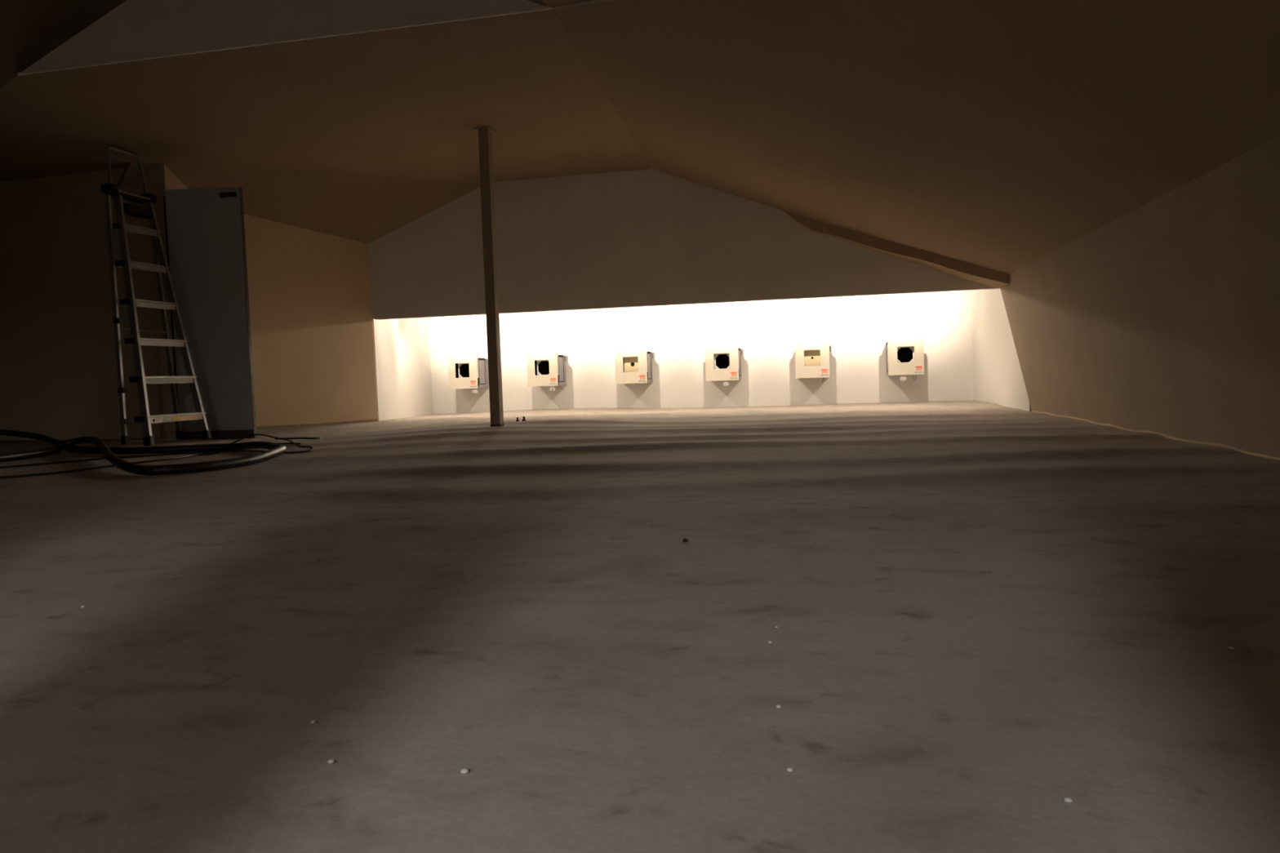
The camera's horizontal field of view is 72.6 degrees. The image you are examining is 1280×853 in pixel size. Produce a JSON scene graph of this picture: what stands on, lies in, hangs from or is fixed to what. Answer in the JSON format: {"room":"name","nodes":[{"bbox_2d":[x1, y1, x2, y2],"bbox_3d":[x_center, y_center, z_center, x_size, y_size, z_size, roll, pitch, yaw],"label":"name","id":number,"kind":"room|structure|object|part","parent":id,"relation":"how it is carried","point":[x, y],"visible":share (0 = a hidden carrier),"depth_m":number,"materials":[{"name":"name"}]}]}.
{"room":"sports facility","nodes":[
{"label":"sports facility","id":0,"kind":"room"},
{"bbox_2d":[0,0,126,87],"bbox_3d":[-4.110,-1.971,0.892,3.530,1.600,8.318,-1,3,12],"label":"ceiling","id":1,"kind":"structure","parent":0,"point":[30,29],"depth_m":4.79,"materials":[{"name":"beige paint"}]},
{"bbox_2d":[0,164,187,440],"bbox_3d":[-5.753,-1.017,7.751,4.000,2.750,0.390,-1,3,12],"label":"wall","id":2,"kind":"structure","parent":0,"point":[59,372],"depth_m":7.41,"materials":[{"name":"beige paint"}]},
{"bbox_2d":[163,186,257,439],"bbox_3d":[-3.464,-0.893,7.004,0.623,2.015,0.076,-2,3,1],"label":"door","id":3,"kind":"structure","parent":2,"relation":"in","point":[205,228],"depth_m":7.00,"materials":[{"name":"grey"}]},
{"bbox_2d":[17,0,552,75],"bbox_3d":[-2.417,-2.628,4.766,4.020,1.148,0.040,-1,3,12],"label":"wall","id":4,"kind":"structure","parent":0,"point":[134,28],"depth_m":4.74,"materials":[{"name":"paint"}]},
{"bbox_2d":[17,0,610,75],"bbox_3d":[-1.734,-1.960,4.600,3.752,0.231,0.464,-1,4,20],"label":"trim","id":5,"kind":"structure","parent":4,"relation":"attached to","point":[547,7],"depth_m":4.63,"materials":[{"name":"paint"}]},
{"bbox_2d":[117,161,480,243],"bbox_3d":[-3.122,-1.857,8.042,3.515,0.938,1.301,-3,4,-24],"label":"ceiling","id":6,"kind":"structure","parent":0,"point":[362,208],"depth_m":7.84,"materials":[{"name":"beige paint"}]},
{"bbox_2d":[244,213,377,426],"bbox_3d":[-3.268,-1.113,8.007,1.595,2.750,0.099,-4,4,-37],"label":"wall","id":7,"kind":"structure","parent":0,"point":[309,291],"depth_m":8.09,"materials":[{"name":"beige paint"}]},
{"bbox_2d":[256,418,377,429],"bbox_3d":[-3.196,0.045,8.029,1.594,0.137,0.014,-4,4,-37],"label":"baseboard","id":8,"kind":"structure","parent":7,"relation":"attached to","point":[363,420],"depth_m":8.14,"materials":[{"name":"beige paint"}]},
{"bbox_2d":[0,9,652,182],"bbox_3d":[-3.951,-2.149,6.902,7.920,0.050,3.510,-1,3,12],"label":"ceiling","id":9,"kind":"structure","parent":0,"point":[409,102],"depth_m":5.82,"materials":[{"name":"beige paint"}]},
{"bbox_2d":[371,316,432,421],"bbox_3d":[-2.627,-0.949,9.565,0.098,2.200,2.117,-2,3,1],"label":"wall","id":10,"kind":"structure","parent":0,"point":[401,346],"depth_m":9.41,"materials":[{"name":"white paint"}]},
{"bbox_2d":[0,400,1279,852],"bbox_3d":[-2.785,0.240,3.751,11.000,0.078,14.165,-1,3,12],"label":"floor","id":11,"kind":"structure","parent":0,"point":[988,616],"depth_m":1.35,"materials":[{"name":"grey concrete"}]},
{"bbox_2d":[0,452,220,478],"bbox_3d":[-2.900,0.212,4.595,0.296,0.016,1.583,0,4,33],"label":"cable","id":12,"kind":"object","parent":11,"relation":"on","point":[211,453],"visible":0.94,"depth_m":4.53,"materials":[{"name":"brown plastic"}]},
{"bbox_2d":[0,429,286,475],"bbox_3d":[-4.308,0.112,5.429,5.103,0.214,1.839,0,4,28],"label":"hose","id":13,"kind":"object","parent":11,"relation":"on","point":[275,450],"visible":0.98,"depth_m":5.39,"materials":[{"name":"black rubber"}]},
{"bbox_2d":[100,145,211,446],"bbox_3d":[-3.660,-0.983,6.537,0.463,2.220,0.739,-1,3,12],"label":"stepladder","id":14,"kind":"object","parent":11,"relation":"on","point":[161,267],"visible":1,"depth_m":6.44,"materials":[{"name":"metal"}]},
{"bbox_3d":[-3.834,-0.792,6.381,0.042,1.786,0.027,-1,3,12],"label":"leg","id":15,"kind":"part","parent":14,"relation":"part of","materials":[{"name":"metal"}]},
{"bbox_3d":[-3.869,-1.916,6.559,0.084,0.348,0.390,-1,3,12],"label":"hand rail","id":16,"kind":"part","parent":14,"relation":"part of","materials":[{"name":"metal"}]},
{"bbox_3d":[-3.682,-0.823,6.323,0.050,1.856,0.487,-5,4,-42],"label":"rail","id":17,"kind":"part","parent":14,"relation":"part of","materials":[{"name":"metal"}]},
{"bbox_2d":[123,203,151,218],"bbox_3d":[-3.808,-1.625,6.574,0.072,0.072,0.250,-1,3,12],"label":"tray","id":18,"kind":"object","parent":14,"relation":"on","point":[131,210],"depth_m":6.57,"materials":[{"name":"black plastic"}]},
{"bbox_3d":[-3.736,-0.823,6.852,0.032,1.788,0.169,-1,3,16],"label":"leg","id":19,"kind":"part","parent":14,"relation":"part of","materials":[{"name":"metal"}]},
{"bbox_3d":[-3.592,-0.851,6.756,0.407,1.853,0.030,-2,3,5],"label":"rail","id":20,"kind":"part","parent":14,"relation":"part of","materials":[{"name":"metal"}]},
{"bbox_2d":[0,434,321,468],"bbox_3d":[-3.058,0.144,5.285,2.114,0.085,0.905,-3,4,-19],"label":"cable","id":21,"kind":"object","parent":11,"relation":"on","point":[296,444],"visible":0.84,"depth_m":5.34,"materials":[{"name":"brown plastic"}]},
{"bbox_3d":[-2.416,0.121,5.770,0.347,0.022,0.030,-2,3,1],"label":"cord","id":22,"kind":"part","parent":21,"relation":"part of","materials":[{"name":"brown plastic"}]},
{"bbox_2d":[327,759,334,764],"bbox_3d":[-0.332,0.360,0.936,0.008,0.004,0.006,-1,3,12],"label":"pellet","id":23,"kind":"object","parent":11,"relation":"on","point":[331,761],"visible":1,"depth_m":0.93,"materials":[{"name":"grey"}]},
{"bbox_2d":[460,768,468,773],"bbox_3d":[-0.181,0.356,0.901,0.009,0.005,0.008,-1,3,12],"label":"pellet","id":24,"kind":"object","parent":11,"relation":"on","point":[464,771],"visible":1,"depth_m":0.90,"materials":[{"name":"grey"}]},
{"bbox_2d":[473,125,503,426],"bbox_3d":[-1.107,-1.089,6.475,0.124,2.212,0.124,-1,3,12],"label":"support post","id":25,"kind":"object","parent":11,"relation":"on","point":[485,142],"visible":0.93,"depth_m":6.45,"materials":[{"name":"brown paint"}]},
{"bbox_3d":[-1.143,-2.185,6.412,0.124,0.014,0.124,-1,3,12],"label":"head plate","id":26,"kind":"part","parent":25,"relation":"part of","materials":[{"name":"metal"}]},
{"bbox_2d":[786,767,793,771],"bbox_3d":[0.152,0.347,0.882,0.007,0.004,0.006,-1,3,12],"label":"pellet","id":27,"kind":"object","parent":11,"relation":"on","point":[789,769],"visible":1,"depth_m":0.88,"materials":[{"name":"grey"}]},
{"bbox_2d":[1063,796,1072,802],"bbox_3d":[0.394,0.344,0.802,0.008,0.004,0.006,-1,3,12],"label":"pellet","id":28,"kind":"object","parent":11,"relation":"on","point":[1067,799],"visible":1,"depth_m":0.80,"materials":[{"name":"grey"}]},
{"bbox_2d":[1226,646,1234,649],"bbox_3d":[0.816,0.306,1.203,0.009,0.005,0.008,-1,3,12],"label":"pellet","id":29,"kind":"object","parent":11,"relation":"on","point":[1228,647],"visible":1,"depth_m":1.20,"materials":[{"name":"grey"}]},
{"bbox_2d":[368,168,999,319],"bbox_3d":[0.034,-1.777,7.887,6.800,1.369,0.050,-1,3,12],"label":"wall","id":30,"kind":"structure","parent":0,"point":[646,237],"depth_m":7.92,"materials":[{"name":"paint"}]},
{"bbox_2d":[784,211,1008,288],"bbox_3d":[2.078,-1.530,7.236,1.758,0.820,0.420,-1,3,12],"label":"ceiling beam","id":31,"kind":"structure","parent":30,"relation":"attached to","point":[964,270],"depth_m":7.22,"materials":[{"name":"beige paint"}]},
{"bbox_2d":[427,289,973,413],"bbox_3d":[0.518,-1.098,10.005,6.750,2.240,0.100,-1,3,12],"label":"wall","id":32,"kind":"structure","parent":0,"point":[858,329],"depth_m":9.88,"materials":[{"name":"white paint"}]},
{"bbox_2d":[447,355,488,389],"bbox_3d":[-2.026,-0.644,10.328,0.376,0.384,0.360,-1,3,12],"label":"box","id":33,"kind":"object","parent":32,"relation":"attached to","point":[468,371],"visible":1,"depth_m":10.18,"materials":[{"name":"beige metal"}]},
{"bbox_3d":[-1.863,-0.652,10.278,0.002,0.310,0.202,-1,3,12],"label":"trim","id":34,"kind":"part","parent":33,"relation":"part of","materials":[{"name":"black rubber"}]},
{"bbox_2d":[526,351,566,387],"bbox_3d":[-1.074,-0.639,10.129,0.376,0.434,0.360,-1,3,12],"label":"box","id":35,"kind":"object","parent":32,"relation":"attached to","point":[544,369],"visible":1,"depth_m":9.98,"materials":[{"name":"beige metal"}]},
{"bbox_3d":[-0.912,-0.671,10.078,0.002,0.310,0.202,-1,3,12],"label":"trim","id":36,"kind":"part","parent":35,"relation":"part of","materials":[{"name":"black rubber"}]},
{"bbox_2d":[614,348,653,383],"bbox_3d":[-0.059,-0.685,9.915,0.376,0.384,0.360,-1,3,12],"label":"box","id":37,"kind":"object","parent":32,"relation":"attached to","point":[634,366],"visible":1,"depth_m":9.76,"materials":[{"name":"beige metal"}]},
{"bbox_3d":[0.104,-0.693,9.865,0.002,0.310,0.202,-1,3,12],"label":"trim","id":38,"kind":"part","parent":37,"relation":"part of","materials":[{"name":"black rubber"}]},
{"bbox_2d":[705,344,742,381],"bbox_3d":[0.939,-0.706,9.706,0.376,0.384,0.360,-1,3,12],"label":"box","id":39,"kind":"object","parent":32,"relation":"attached to","point":[722,362],"visible":1,"depth_m":9.55,"materials":[{"name":"beige metal"}]},
{"bbox_2d":[795,341,830,382],"bbox_3d":[1.890,-0.699,9.508,0.376,0.436,0.360,-1,3,12],"label":"box","id":40,"kind":"object","parent":32,"relation":"attached to","point":[811,358],"visible":1,"depth_m":9.35,"materials":[{"name":"beige metal"}]},
{"bbox_2d":[885,337,924,380],"bbox_3d":[2.834,-0.714,9.310,0.376,0.446,0.360,-1,3,12],"label":"box","id":41,"kind":"object","parent":32,"relation":"attached to","point":[904,356],"visible":1,"depth_m":9.15,"materials":[{"name":"beige metal"}]},
{"bbox_2d":[528,0,1279,274],"bbox_3d":[-0.647,-1.879,1.973,5.000,2.163,11.830,-1,3,12],"label":"ceiling","id":42,"kind":"structure","parent":0,"point":[999,135],"depth_m":3.78,"materials":[{"name":"beige paint"}]},
{"bbox_2d":[972,288,1031,411],"bbox_3d":[3.457,-1.075,8.289,0.108,2.200,2.069,-1,3,9],"label":"wall","id":43,"kind":"structure","parent":0,"point":[997,376],"depth_m":8.42,"materials":[{"name":"white paint"}]},
{"bbox_2d":[1000,135,1279,457],"bbox_3d":[1.957,-0.326,1.516,0.420,1.554,11.800,-1,3,12],"label":"wall","id":44,"kind":"structure","parent":0,"point":[1163,317],"depth_m":3.98,"materials":[{"name":"beige paint"}]},
{"bbox_2d":[1032,410,1279,460],"bbox_3d":[2.390,0.167,2.967,0.038,0.073,8.750,-1,3,12],"label":"baseboard","id":45,"kind":"structure","parent":44,"relation":"attached to","point":[1051,414],"depth_m":4.31,"materials":[{"name":"beige paint"}]}
]}

